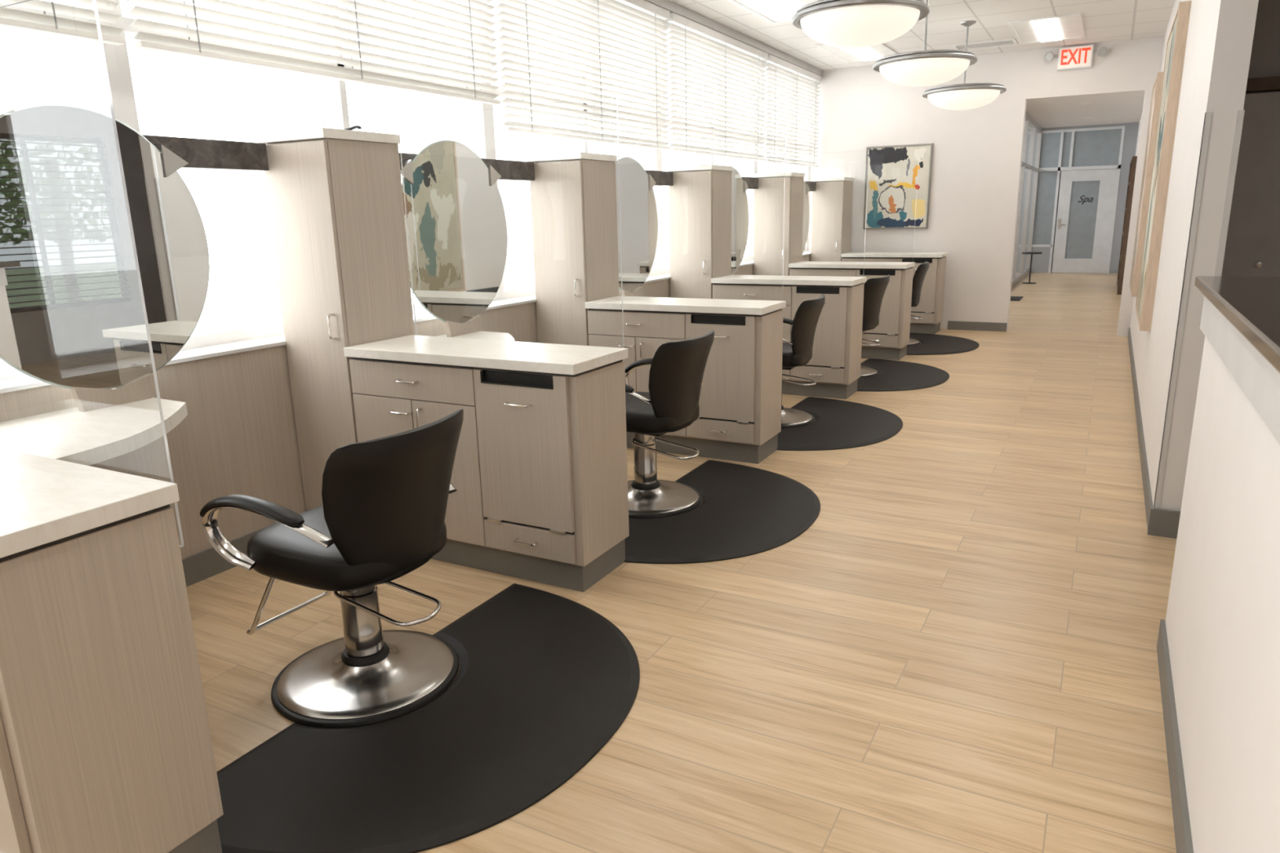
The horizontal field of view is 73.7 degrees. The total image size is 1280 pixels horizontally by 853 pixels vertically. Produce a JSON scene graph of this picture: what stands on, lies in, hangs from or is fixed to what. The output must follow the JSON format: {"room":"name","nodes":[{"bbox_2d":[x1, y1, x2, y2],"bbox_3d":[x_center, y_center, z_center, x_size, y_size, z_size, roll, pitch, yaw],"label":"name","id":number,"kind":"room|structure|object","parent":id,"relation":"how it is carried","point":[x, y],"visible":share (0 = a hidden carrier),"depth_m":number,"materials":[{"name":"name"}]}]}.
{"room":"salon","nodes":[
{"label":"salon","id":0,"kind":"room"},
{"bbox_2d":[0,254,810,559],"bbox_3d":[-1.217,-0.163,4.770,0.300,0.895,14.250,6,16,28],"label":"wall","id":1,"kind":"structure","parent":0,"point":[237,435],"depth_m":3.56,"materials":[{"name":"laminate"}]},
{"bbox_2d":[0,3,126,379],"bbox_3d":[-2.519,-1.032,2.290,0.080,2.020,2.220,6,16,28],"label":"window","id":2,"kind":"structure","parent":1,"relation":"in","point":[6,371],"depth_m":3.18,"materials":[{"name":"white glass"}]},
{"bbox_2d":[0,0,124,44],"bbox_3d":[-2.411,-1.586,2.084,0.065,0.895,2.160,6,16,28],"label":"window blind","id":3,"kind":"object","parent":2,"relation":"attached to","point":[11,18],"visible":1,"depth_m":2.94,"materials":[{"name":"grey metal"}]},
{"bbox_2d":[0,397,187,465],"bbox_3d":[-1.779,0.028,2.698,0.668,0.045,0.815,6,16,28],"label":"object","id":4,"kind":"object","parent":1,"relation":"attached to","point":[90,437],"visible":0.7,"depth_m":2.67,"materials":[{"name":"stone"}]},
{"bbox_2d":[0,103,209,411],"bbox_3d":[-1.882,-0.569,2.921,0.050,1.008,0.890,6,16,28],"label":"round mirror","id":5,"kind":"object","parent":4,"relation":"on","point":[72,317],"visible":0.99,"depth_m":2.91,"materials":[{"name":"silver glass"}]},
{"bbox_2d":[182,528,262,586],"bbox_3d":[-1.071,0.231,4.792,0.012,0.115,14.250,6,16,28],"label":"baseboard","id":6,"kind":"structure","parent":1,"relation":"attached to","point":[197,567],"depth_m":3.51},
{"bbox_2d":[108,0,499,351],"bbox_3d":[-1.466,-1.529,4.186,0.080,2.020,2.230,6,16,28],"label":"window","id":7,"kind":"structure","parent":1,"relation":"in","point":[339,94],"depth_m":3.85,"materials":[{"name":"white metal"}]},
{"bbox_2d":[126,0,500,104],"bbox_3d":[-1.357,-2.084,3.980,0.065,0.895,2.170,6,16,28],"label":"window blind","id":8,"kind":"object","parent":7,"relation":"attached to","point":[148,41],"visible":1,"depth_m":4.00,"materials":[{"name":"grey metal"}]},
{"bbox_2d":[0,251,811,393],"bbox_3d":[-1.230,-0.605,4.662,0.332,0.015,14.250,6,16,28],"label":"trim","id":9,"kind":"structure","parent":1,"relation":"on","point":[23,382],"depth_m":3.60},
{"bbox_2d":[437,331,514,341],"bbox_3d":[-0.879,-0.398,4.319,0.668,0.045,0.815,6,16,28],"label":"ledge","id":10,"kind":"object","parent":1,"relation":"attached to","point":[480,335],"visible":0.16,"depth_m":4.56,"materials":[{"name":"laminate"}]},
{"bbox_2d":[400,140,507,337],"bbox_3d":[-0.981,-0.994,4.542,0.050,1.008,0.890,6,16,28],"label":"round mirror","id":11,"kind":"object","parent":10,"relation":"on","point":[457,224],"visible":0.84,"depth_m":4.51,"materials":[{"name":"silver metal"}]},
{"bbox_2d":[481,1,661,299],"bbox_3d":[-0.408,-2.029,6.090,0.080,2.020,2.240,6,16,28],"label":"window","id":12,"kind":"structure","parent":1,"relation":"in","point":[653,153],"depth_m":6.02,"materials":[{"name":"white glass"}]},
{"bbox_2d":[495,0,670,149],"bbox_3d":[-0.298,-2.516,5.902,0.065,1.035,2.180,6,16,28],"label":"window blind","id":13,"kind":"object","parent":12,"relation":"attached to","point":[647,13],"visible":0.97,"depth_m":5.80,"materials":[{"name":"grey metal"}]},
{"bbox_2d":[657,19,756,274],"bbox_3d":[0.650,-2.529,7.995,0.080,2.020,2.230,6,16,28],"label":"window","id":14,"kind":"structure","parent":1,"relation":"in","point":[751,164],"depth_m":8.30,"materials":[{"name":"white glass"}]},
{"bbox_2d":[666,12,768,160],"bbox_3d":[0.760,-3.016,7.806,0.065,1.035,2.170,6,16,28],"label":"window blind","id":15,"kind":"object","parent":14,"relation":"attached to","point":[711,39],"visible":0.93,"depth_m":7.62,"materials":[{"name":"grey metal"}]},
{"bbox_2d":[755,59,810,251],"bbox_3d":[1.615,-2.986,9.733,0.080,2.020,1.850,6,16,28],"label":"window","id":16,"kind":"structure","parent":1,"relation":"in","point":[806,170],"depth_m":9.74,"materials":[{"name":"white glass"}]},
{"bbox_2d":[763,53,822,167],"bbox_3d":[1.725,-3.472,9.544,0.065,1.035,1.790,6,16,28],"label":"window blind","id":17,"kind":"object","parent":16,"relation":"attached to","point":[775,65],"visible":0.92,"depth_m":9.44,"materials":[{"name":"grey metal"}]},
{"bbox_3d":[0.022,-0.824,5.941,0.668,0.045,0.815,6,16,28],"label":"ledge","id":18,"kind":"object","parent":1,"relation":"attached to","visible":0},
{"bbox_2d":[615,156,657,296],"bbox_3d":[-0.081,-1.420,6.164,0.050,1.008,0.890,6,16,28],"label":"round mirror","id":19,"kind":"object","parent":18,"relation":"on","point":[638,209],"visible":0.55,"depth_m":6.22,"materials":[{"name":"silver metal"}]},
{"bbox_3d":[0.923,-1.249,7.562,0.668,0.045,0.815,6,16,28],"label":"ledge","id":20,"kind":"object","parent":1,"relation":"attached to","visible":0},
{"bbox_2d":[731,167,748,275],"bbox_3d":[0.820,-1.845,7.785,0.050,1.008,0.890,6,16,28],"label":"round mirror","id":21,"kind":"object","parent":20,"relation":"on","point":[740,207],"visible":0.45,"depth_m":7.93,"materials":[{"name":"silver metal"}]},
{"bbox_3d":[1.823,-1.675,9.184,0.668,0.045,0.815,6,16,28],"label":"ledge","id":22,"kind":"object","parent":1,"relation":"attached to","visible":0},
{"bbox_2d":[801,180,809,255],"bbox_3d":[1.721,-2.271,9.406,0.050,1.008,0.890,6,16,28],"label":"round mirror","id":23,"kind":"object","parent":22,"relation":"on","point":[806,199],"visible":0.27,"depth_m":9.65,"materials":[{"name":"silver metal"}]},
{"bbox_2d":[186,272,1177,852],"bbox_3d":[4.231,-0.456,7.506,7.600,0.100,24.200,6,16,28],"label":"floor","id":24,"kind":"structure","parent":0,"point":[957,653],"depth_m":2.91,"materials":[{"name":"brown wood"}]},
{"bbox_2d":[0,448,223,852],"bbox_3d":[-1.534,0.547,1.943,1.134,0.904,0.413,6,16,28],"label":"base cabinet","id":25,"kind":"object","parent":24,"relation":"on","point":[106,744],"visible":1,"depth_m":1.67,"materials":[{"name":"laminate"}]},
{"bbox_2d":[0,448,179,558],"bbox_3d":[-1.541,0.125,1.843,1.134,0.038,0.402,6,16,28],"label":"countertop","id":26,"kind":"structure","parent":25,"relation":"on","point":[43,500],"depth_m":1.68,"materials":[{"name":"stone"}]},
{"bbox_2d":[0,0,184,546],"bbox_3d":[-1.451,-0.323,1.917,1.082,1.080,0.014,6,16,28],"label":"divider","id":27,"kind":"object","parent":25,"relation":"attached to","point":[94,1],"visible":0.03,"depth_m":1.65,"materials":[{"name":"white"}]},
{"bbox_2d":[200,408,463,728],"bbox_3d":[-0.892,0.385,2.633,0.675,0.856,0.622,6,16,28],"label":"salon chair","id":28,"kind":"object","parent":24,"relation":"on","point":[380,518],"visible":1,"depth_m":2.49,"materials":[{"name":"leather"}]},
{"bbox_2d":[257,127,414,510],"bbox_3d":[-1.299,-0.378,3.825,0.383,1.774,0.449,6,16,28],"label":"tall cabinet","id":29,"kind":"object","parent":24,"relation":"on","point":[335,201],"visible":0.73,"depth_m":3.61,"materials":[{"name":"laminate"}]},
{"bbox_2d":[142,134,268,170],"bbox_3d":[-1.906,-0.951,2.908,0.045,0.108,1.473,6,16,28],"label":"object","id":30,"kind":"object","parent":29,"relation":"attached to","point":[200,153],"visible":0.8,"depth_m":3.33,"materials":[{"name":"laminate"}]},
{"bbox_2d":[344,124,361,129],"bbox_3d":[-1.191,-1.238,3.539,0.104,0.022,0.032,6,16,28],"label":"hair clip","id":31,"kind":"object","parent":29,"relation":"on","point":[357,126],"visible":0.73,"depth_m":3.53,"materials":[{"name":"plastic"}]},
{"bbox_2d":[216,583,639,852],"bbox_3d":[-0.487,0.835,2.526,0.860,0.016,1.550,6,16,28],"label":"floor mat","id":32,"kind":"object","parent":24,"relation":"on","point":[544,681],"visible":0.93,"depth_m":2.32,"materials":[{"name":"rubber"}]},
{"bbox_2d":[343,334,629,591],"bbox_3d":[-0.633,0.121,3.565,1.134,0.904,0.413,6,16,28],"label":"base cabinet","id":33,"kind":"object","parent":24,"relation":"on","point":[540,473],"visible":0.9,"depth_m":3.33,"materials":[{"name":"laminate"}]},
{"bbox_2d":[343,334,628,375],"bbox_3d":[-0.640,-0.300,3.465,1.134,0.038,0.402,6,16,28],"label":"countertop","id":34,"kind":"structure","parent":33,"relation":"on","point":[555,358],"depth_m":3.35,"materials":[{"name":"laminate"}]},
{"bbox_2d":[397,96,624,360],"bbox_3d":[-0.550,-0.749,3.538,1.082,1.080,0.014,6,16,28],"label":"divider","id":35,"kind":"object","parent":33,"relation":"attached to","point":[615,96],"visible":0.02,"depth_m":3.44,"materials":[{"name":"white"}]},
{"bbox_2d":[527,151,619,346],"bbox_3d":[-0.398,-0.803,5.446,0.383,1.774,0.449,6,16,28],"label":"tall cabinet","id":36,"kind":"object","parent":24,"relation":"on","point":[573,195],"visible":0.71,"depth_m":5.21,"materials":[{"name":"laminate"}]},
{"bbox_2d":[399,152,534,180],"bbox_3d":[-1.006,-1.377,4.530,0.045,0.108,1.473,6,16,28],"label":"rail","id":37,"kind":"object","parent":36,"relation":"attached to","point":[508,170],"visible":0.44,"depth_m":4.94,"materials":[{"name":"metal"}]},
{"bbox_2d":[624,330,714,519],"bbox_3d":[0.009,-0.041,4.255,0.675,0.856,0.622,8,17,31],"label":"salon chair","id":38,"kind":"object","parent":24,"relation":"on","point":[671,402],"visible":0.62,"depth_m":4.08,"materials":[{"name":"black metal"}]},
{"bbox_2d":[585,296,786,463],"bbox_3d":[0.267,-0.305,5.186,1.134,0.904,0.413,6,16,28],"label":"base cabinet","id":39,"kind":"object","parent":24,"relation":"on","point":[739,420],"visible":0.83,"depth_m":4.94,"materials":[{"name":"laminate"}]},
{"bbox_2d":[585,296,786,315],"bbox_3d":[0.260,-0.726,5.086,1.134,0.038,0.402,6,16,28],"label":"countertop","id":40,"kind":"structure","parent":39,"relation":"on","point":[753,307],"depth_m":4.97,"materials":[{"name":"laminate"}]},
{"bbox_2d":[617,132,786,309],"bbox_3d":[0.351,-1.174,5.160,1.082,1.080,0.014,6,16,28],"label":"divider","id":41,"kind":"object","parent":39,"relation":"attached to","point":[784,132],"visible":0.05,"depth_m":4.96,"materials":[{"name":"white"}]},
{"bbox_2d":[667,164,733,298],"bbox_3d":[0.502,-1.229,7.067,0.383,1.774,0.449,6,16,28],"label":"tall cabinet","id":42,"kind":"object","parent":24,"relation":"on","point":[700,195],"visible":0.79,"depth_m":6.83,"materials":[{"name":"laminate"}]},
{"bbox_2d":[644,169,673,186],"bbox_3d":[-0.105,-1.803,6.151,0.045,0.108,1.473,6,16,28],"label":"rail","id":43,"kind":"object","parent":42,"relation":"attached to","point":[662,178],"visible":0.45,"depth_m":6.60,"materials":[{"name":"metal"}]},
{"bbox_2d":[624,460,820,564],"bbox_3d":[0.413,0.409,4.148,0.860,0.016,1.550,6,16,28],"label":"floor mat","id":44,"kind":"object","parent":24,"relation":"on","point":[744,511],"visible":0.91,"depth_m":3.99,"materials":[{"name":"rubber"}]},
{"bbox_2d":[753,172,804,275],"bbox_3d":[1.403,-1.655,8.689,0.383,1.774,0.449,6,16,28],"label":"tall cabinet","id":45,"kind":"object","parent":24,"relation":"on","point":[771,235],"visible":0.56,"depth_m":8.44,"materials":[{"name":"laminate"}]},
{"bbox_2d":[741,176,758,189],"bbox_3d":[0.796,-2.228,7.772,0.045,0.108,1.473,6,16,28],"label":"rail","id":46,"kind":"object","parent":45,"relation":"attached to","point":[752,182],"visible":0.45,"depth_m":8.24,"materials":[{"name":"metal"}]},
{"bbox_2d":[711,275,866,399],"bbox_3d":[1.168,-0.730,6.808,1.134,0.904,0.413,6,16,28],"label":"base cabinet","id":47,"kind":"object","parent":24,"relation":"on","point":[835,362],"visible":0.57,"depth_m":6.54,"materials":[{"name":"laminate"}]},
{"bbox_2d":[711,275,866,285],"bbox_3d":[1.161,-1.152,6.707,1.134,0.038,0.402,6,16,28],"label":"countertop","id":48,"kind":"structure","parent":47,"relation":"on","point":[738,279],"depth_m":6.58,"materials":[{"name":"laminate"}]},
{"bbox_2d":[733,150,868,283],"bbox_3d":[1.251,-1.600,6.781,1.082,1.080,0.014,6,16,28],"label":"divider","id":49,"kind":"object","parent":47,"relation":"attached to","point":[862,150],"visible":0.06,"depth_m":6.91,"materials":[{"name":"white"}]},
{"bbox_2d":[781,293,825,428],"bbox_3d":[0.909,-0.467,5.875,0.675,0.856,0.622,5,15,25],"label":"salon chair","id":50,"kind":"object","parent":24,"relation":"on","point":[798,352],"visible":0.3,"depth_m":5.63,"materials":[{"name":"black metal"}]},
{"bbox_2d":[810,177,853,262],"bbox_3d":[2.304,-2.080,10.310,0.383,1.774,0.449,6,16,28],"label":"tall cabinet","id":51,"kind":"object","parent":24,"relation":"on","point":[832,198],"visible":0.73,"depth_m":10.06,"materials":[{"name":"laminate"}]},
{"bbox_2d":[804,181,816,191],"bbox_3d":[1.696,-2.654,9.394,0.045,0.108,1.473,6,16,28],"label":"rail","id":52,"kind":"object","parent":51,"relation":"attached to","point":[812,184],"visible":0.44,"depth_m":9.88,"materials":[{"name":"metal"}]},
{"bbox_2d":[777,396,902,450],"bbox_3d":[1.314,-0.017,5.769,0.860,0.016,1.550,6,16,28],"label":"floor mat","id":53,"kind":"object","parent":24,"relation":"on","point":[837,424],"visible":0.84,"depth_m":5.64,"materials":[{"name":"rubber"}]},
{"bbox_2d":[788,261,915,359],"bbox_3d":[2.068,-1.156,8.429,1.134,0.904,0.413,6,16,28],"label":"base cabinet","id":54,"kind":"object","parent":24,"relation":"on","point":[893,329],"visible":0.31,"depth_m":8.14,"materials":[{"name":"laminate"}]},
{"bbox_2d":[788,261,915,268],"bbox_3d":[2.062,-1.577,8.329,1.134,0.038,0.402,6,16,28],"label":"countertop","id":55,"kind":"structure","parent":54,"relation":"on","point":[838,264],"depth_m":8.19,"materials":[{"name":"laminate"}]},
{"bbox_2d":[804,160,918,258],"bbox_3d":[2.152,-2.026,8.403,1.082,1.080,0.014,6,16,28],"label":"divider","id":56,"kind":"object","parent":54,"relation":"attached to","point":[909,161],"visible":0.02,"depth_m":8.56,"materials":[{"name":"white"}]},
{"bbox_2d":[859,274,889,377],"bbox_3d":[1.810,-0.893,7.498,0.675,0.856,0.622,8,17,33],"label":"salon chair","id":57,"kind":"object","parent":24,"relation":"on","point":[874,289],"visible":0.24,"depth_m":7.23,"materials":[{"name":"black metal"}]},
{"bbox_2d":[840,252,947,333],"bbox_3d":[2.969,-1.582,10.050,1.134,0.904,0.413,6,16,28],"label":"base cabinet","id":58,"kind":"object","parent":24,"relation":"on","point":[930,306],"visible":0.26,"depth_m":9.75,"materials":[{"name":"laminate"}]},
{"bbox_2d":[840,252,947,257],"bbox_3d":[2.962,-2.003,9.950,1.134,0.038,0.402,6,16,28],"label":"countertop","id":59,"kind":"structure","parent":58,"relation":"on","point":[940,255],"depth_m":9.82,"materials":[{"name":"stone"}]},
{"bbox_2d":[857,358,949,391],"bbox_3d":[2.215,-0.442,7.391,0.860,0.016,1.550,6,16,28],"label":"floor mat","id":60,"kind":"object","parent":24,"relation":"on","point":[894,375],"visible":0.84,"depth_m":7.27,"materials":[{"name":"rubber"}]},
{"bbox_2d":[906,261,928,346],"bbox_3d":[2.710,-1.318,9.117,0.675,0.856,0.622,5,15,23],"label":"salon chair","id":61,"kind":"object","parent":24,"relation":"on","point":[918,277],"visible":0.21,"depth_m":8.84,"materials":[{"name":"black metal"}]},
{"bbox_2d":[906,333,979,355],"bbox_3d":[3.115,-0.868,9.012,0.860,0.016,1.550,6,16,28],"label":"floor mat","id":62,"kind":"object","parent":24,"relation":"on","point":[931,344],"visible":0.81,"depth_m":8.89,"materials":[{"name":"rubber"}]},
{"bbox_2d":[1010,296,1022,301],"bbox_3d":[5.775,-1.995,13.287,0.300,0.012,0.600,6,16,28],"label":"door mat","id":63,"kind":"object","parent":24,"relation":"on","point":[1012,298],"visible":0.51,"depth_m":13.22,"materials":[{"name":"rubber"}]},
{"bbox_2d":[1022,251,1042,284],"bbox_3d":[7.215,-2.930,15.762,0.350,0.565,0.350,6,16,28],"label":"side table","id":64,"kind":"object","parent":24,"relation":"on","point":[1031,252],"visible":1,"depth_m":15.73,"materials":[{"name":"black metal"}]},
{"bbox_2d":[1116,155,1137,294],"bbox_3d":[8.065,-3.332,14.128,0.090,2.100,2.000,6,16,28],"label":"door","id":65,"kind":"structure","parent":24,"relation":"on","point":[1133,162],"depth_m":13.35,"materials":[{"name":"brown wood"}]},
{"bbox_2d":[670,0,1175,70],"bbox_3d":[1.844,-2.381,2.576,7.600,0.080,14.400,6,16,28],"label":"ceiling","id":66,"kind":"structure","parent":0,"point":[1103,20],"depth_m":7.75,"materials":[{"name":"tile"}]},
{"bbox_2d":[728,0,819,23],"bbox_3d":[1.148,-3.387,6.865,0.600,0.020,1.200,6,16,28],"label":"ceiling light panel","id":67,"kind":"object","parent":66,"relation":"attached to","point":[774,11],"visible":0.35,"depth_m":6.91,"materials":[{"name":"white plastic"}]},
{"bbox_2d":[756,0,800,19],"bbox_3d":[1.148,-3.386,6.865,0.200,0.019,1.120,6,16,28],"label":"diffuser","id":68,"kind":"object","parent":67,"relation":"attached to","point":[786,8],"depth_m":6.86,"materials":[{"name":"white plastic"}]},
{"bbox_2d":[814,43,897,62],"bbox_3d":[2.307,-3.935,8.953,0.600,0.020,1.200,6,16,28],"label":"ceiling light panel","id":69,"kind":"object","parent":66,"relation":"attached to","point":[877,51],"visible":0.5,"depth_m":9.00,"materials":[{"name":"white plastic"}]},
{"bbox_2d":[840,47,881,61],"bbox_3d":[2.307,-3.934,8.953,0.200,0.019,1.120,6,16,28],"label":"diffuser","id":70,"kind":"object","parent":69,"relation":"attached to","point":[864,54],"depth_m":9.03,"materials":[{"name":"white plastic"}]},
{"bbox_2d":[791,0,929,48],"bbox_3d":[1.183,-2.440,4.570,0.724,0.745,0.724,6,16,28],"label":"pendant light","id":71,"kind":"object","parent":66,"relation":"hanging from","point":[847,24],"visible":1,"depth_m":4.44,"materials":[{"name":"white glass"}]},
{"bbox_2d":[872,0,977,86],"bbox_3d":[2.059,-2.854,6.147,0.724,0.745,0.724,6,16,28],"label":"pendant light","id":72,"kind":"object","parent":66,"relation":"hanging from","point":[923,68],"visible":1,"depth_m":6.01,"materials":[{"name":"white glass"}]},
{"bbox_2d":[921,20,1006,110],"bbox_3d":[2.963,-3.281,7.774,0.724,0.745,0.724,6,16,28],"label":"pendant light","id":73,"kind":"object","parent":66,"relation":"hanging from","point":[962,96],"visible":1,"depth_m":7.63,"materials":[{"name":"white glass"}]},
{"bbox_2d":[951,38,1017,49],"bbox_3d":[3.536,-3.915,8.745,0.600,0.012,0.320,6,16,28],"label":"ceiling vent","id":74,"kind":"object","parent":66,"relation":"in","point":[1007,42],"visible":0.98,"depth_m":8.73,"materials":[{"name":"white plastic"}]},
{"bbox_2d":[1006,13,1084,44],"bbox_3d":[3.860,-3.751,8.079,0.600,0.020,1.200,6,16,28],"label":"ceiling light panel","id":75,"kind":"object","parent":66,"relation":"attached to","point":[1065,26],"visible":1,"depth_m":8.00,"materials":[{"name":"white plastic"}]},
{"bbox_2d":[1031,17,1062,41],"bbox_3d":[3.860,-3.751,8.080,0.200,0.019,1.120,6,16,28],"label":"diffuser","id":76,"kind":"object","parent":75,"relation":"attached to","point":[1044,29],"depth_m":8.00,"materials":[{"name":"white plastic"}]},
{"bbox_2d":[789,36,1164,336],"bbox_3d":[3.614,-2.648,9.885,3.884,3.025,0.150,6,16,28],"label":"wall","id":77,"kind":"structure","parent":0,"point":[977,153],"depth_m":9.75,"materials":[{"name":"paint"}]},
{"bbox_2d":[862,142,933,229],"bbox_3d":[3.029,-2.816,10.054,0.750,0.950,0.040,6,16,28],"label":"framed painting","id":78,"kind":"object","parent":77,"relation":"attached to","point":[891,193],"visible":0.99,"depth_m":10.04,"materials":[{"name":"multicoloured paper"}]},
{"bbox_2d":[947,320,1007,331],"bbox_3d":[3.944,-1.175,9.993,0.649,0.100,0.013,6,16,28],"label":"baseboard","id":79,"kind":"structure","parent":77,"relation":"attached to","point":[952,325],"depth_m":9.98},
{"bbox_2d":[1044,44,1107,70],"bbox_3d":[4.538,-3.853,8.900,0.587,0.220,0.115,6,16,28],"label":"exit sign","id":80,"kind":"object","parent":77,"relation":"attached to","point":[1076,56],"visible":1,"depth_m":8.90,"materials":[{"name":"white plastic"}]},
{"bbox_2d":[1044,51,1057,61],"bbox_3d":[4.334,-3.898,8.992,0.134,0.097,0.100,6,16,28],"label":"lamp","id":81,"kind":"object","parent":80,"relation":"attached to","point":[1049,55],"depth_m":8.98,"materials":[{"name":"white plastic"}]},
{"bbox_2d":[1093,46,1107,56],"bbox_3d":[4.734,-3.855,8.782,0.134,0.097,0.100,6,16,28],"label":"lamp","id":82,"kind":"object","parent":80,"relation":"attached to","point":[1102,51],"depth_m":8.75,"materials":[{"name":"white plastic"}]},
{"bbox_2d":[1016,122,1138,273],"bbox_3d":[8.175,-4.762,18.105,3.884,2.940,0.120,6,16,28],"label":"wall","id":83,"kind":"structure","parent":0,"point":[1040,262],"depth_m":17.43,"materials":[{"name":"paint"}]},
{"bbox_2d":[1011,111,1042,287],"bbox_3d":[6.049,-3.671,13.932,0.080,2.940,9.490,6,16,28],"label":"window","id":84,"kind":"structure","parent":83,"relation":"in","point":[1029,121],"depth_m":16.55,"materials":[{"name":"glass"}]},
{"bbox_2d":[1031,125,1124,273],"bbox_3d":[8.999,-4.646,17.671,1.540,2.890,0.130,6,16,28],"label":"door frame","id":85,"kind":"structure","parent":83,"relation":"in","point":[1093,148],"depth_m":17.53,"materials":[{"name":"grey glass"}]},
{"bbox_2d":[1051,168,1117,273],"bbox_3d":[9.158,-4.217,17.610,1.020,2.070,0.106,6,16,28],"label":"door","id":86,"kind":"structure","parent":85,"relation":"attached to","point":[1086,202],"depth_m":17.62,"materials":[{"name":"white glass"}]},
{"bbox_2d":[1026,91,1144,128],"bbox_3d":[6.032,-5.174,13.718,4.100,0.080,9.800,6,16,28],"label":"ceiling","id":87,"kind":"structure","parent":0,"point":[1120,108],"depth_m":14.38,"materials":[{"name":"paint"}]},
{"bbox_2d":[1129,0,1279,852],"bbox_3d":[4.297,-1.947,7.019,0.127,3.025,24.100,6,16,28],"label":"wall","id":88,"kind":"structure","parent":0,"point":[1223,615],"depth_m":2.07,"materials":[{"name":"paint"}]},
{"bbox_2d":[1127,327,1153,528],"bbox_3d":[3.782,-0.302,6.517,0.012,0.100,6.480,6,16,28],"label":"baseboard","id":89,"kind":"structure","parent":88,"relation":"attached to","point":[1144,470],"depth_m":4.95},
{"bbox_2d":[1129,71,1163,297],"bbox_3d":[4.777,-2.245,8.054,0.060,1.920,1.150,6,16,28],"label":"framed painting","id":90,"kind":"object","parent":88,"relation":"attached to","point":[1157,88],"visible":0.83,"depth_m":7.68,"materials":[{"name":"brown wood"}]},
{"bbox_2d":[1135,0,1191,331],"bbox_3d":[3.510,-1.690,5.764,0.060,1.930,1.300,6,16,28],"label":"framed painting","id":91,"kind":"object","parent":88,"relation":"attached to","point":[1177,37],"visible":1,"depth_m":5.31,"materials":[{"name":"brown wood"}]},
{"bbox_2d":[1146,507,1180,538],"bbox_3d":[2.299,0.423,3.709,0.150,0.120,0.017,6,16,28],"label":"baseboard","id":92,"kind":"structure","parent":88,"relation":"attached to","point":[1162,522],"depth_m":3.71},
{"bbox_2d":[1156,619,1193,852],"bbox_3d":[0.133,1.419,-0.036,0.013,0.100,6.630,6,16,28],"label":"baseboard","id":93,"kind":"structure","parent":88,"relation":"attached to","point":[1183,836],"depth_m":2.16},
{"bbox_2d":[1153,111,1212,508],"bbox_3d":[2.244,-0.437,3.537,0.024,1.635,0.003,6,16,28],"label":"trim","id":94,"kind":"structure","parent":88,"relation":"attached to","point":[1195,213],"depth_m":3.52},
{"bbox_2d":[1213,110,1244,275],"bbox_3d":[2.335,-0.427,3.489,0.024,1.635,0.003,6,16,28],"label":"trim","id":95,"kind":"structure","parent":88,"relation":"attached to","point":[1240,113],"depth_m":3.36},
{"bbox_2d":[1194,275,1279,373],"bbox_3d":[0.291,0.321,-0.330,0.400,0.032,6.670,6,16,28],"label":"countertop","id":96,"kind":"structure","parent":88,"relation":"on","point":[1251,304],"depth_m":1.87,"materials":[{"name":"stone"}]},
{"bbox_2d":[1200,295,1279,444],"bbox_3d":[0.109,0.393,-0.292,0.015,0.115,6.630,6,16,28],"label":"trim","id":97,"kind":"structure","parent":88,"relation":"attached to","point":[1260,381],"depth_m":1.68,"materials":[{"name":"white paint"}]},
{"bbox_2d":[1245,0,1279,93],"bbox_3d":[4.990,-1.321,4.452,3.596,3.025,0.100,6,16,28],"label":"wall","id":98,"kind":"structure","parent":0,"point":[1264,61],"depth_m":4.92,"materials":[{"name":"paint"}]},
{"bbox_2d":[1221,75,1279,276],"bbox_3d":[4.298,-0.925,4.840,2.100,2.100,0.070,6,16,28],"label":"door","id":99,"kind":"structure","parent":98,"relation":"in","point":[1252,246],"depth_m":5.05,"materials":[{"name":"brown wood"}]},
{"bbox_3d":[-1.338,-2.624,4.191,0.150,0.095,14.250,6,16,28],"label":"wall","id":100,"kind":"structure","parent":0,"visible":0},
{"bbox_2d":[645,0,823,76],"bbox_3d":[-1.228,-2.624,4.130,0.100,0.070,14.250,6,16,28],"label":"trim","id":101,"kind":"structure","parent":100,"relation":"attached to","point":[668,5],"depth_m":7.72,"materials":[{"name":"metal"}]},
{"label":"outside","id":102,"kind":"structure","parent":0,"visible":0},
{"bbox_2d":[0,253,746,361],"bbox_3d":[-12.402,-1.179,12.448,26.380,0.130,50.000,6,16,28],"label":"pavement","id":103,"kind":"structure","parent":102,"point":[243,294],"depth_m":19.66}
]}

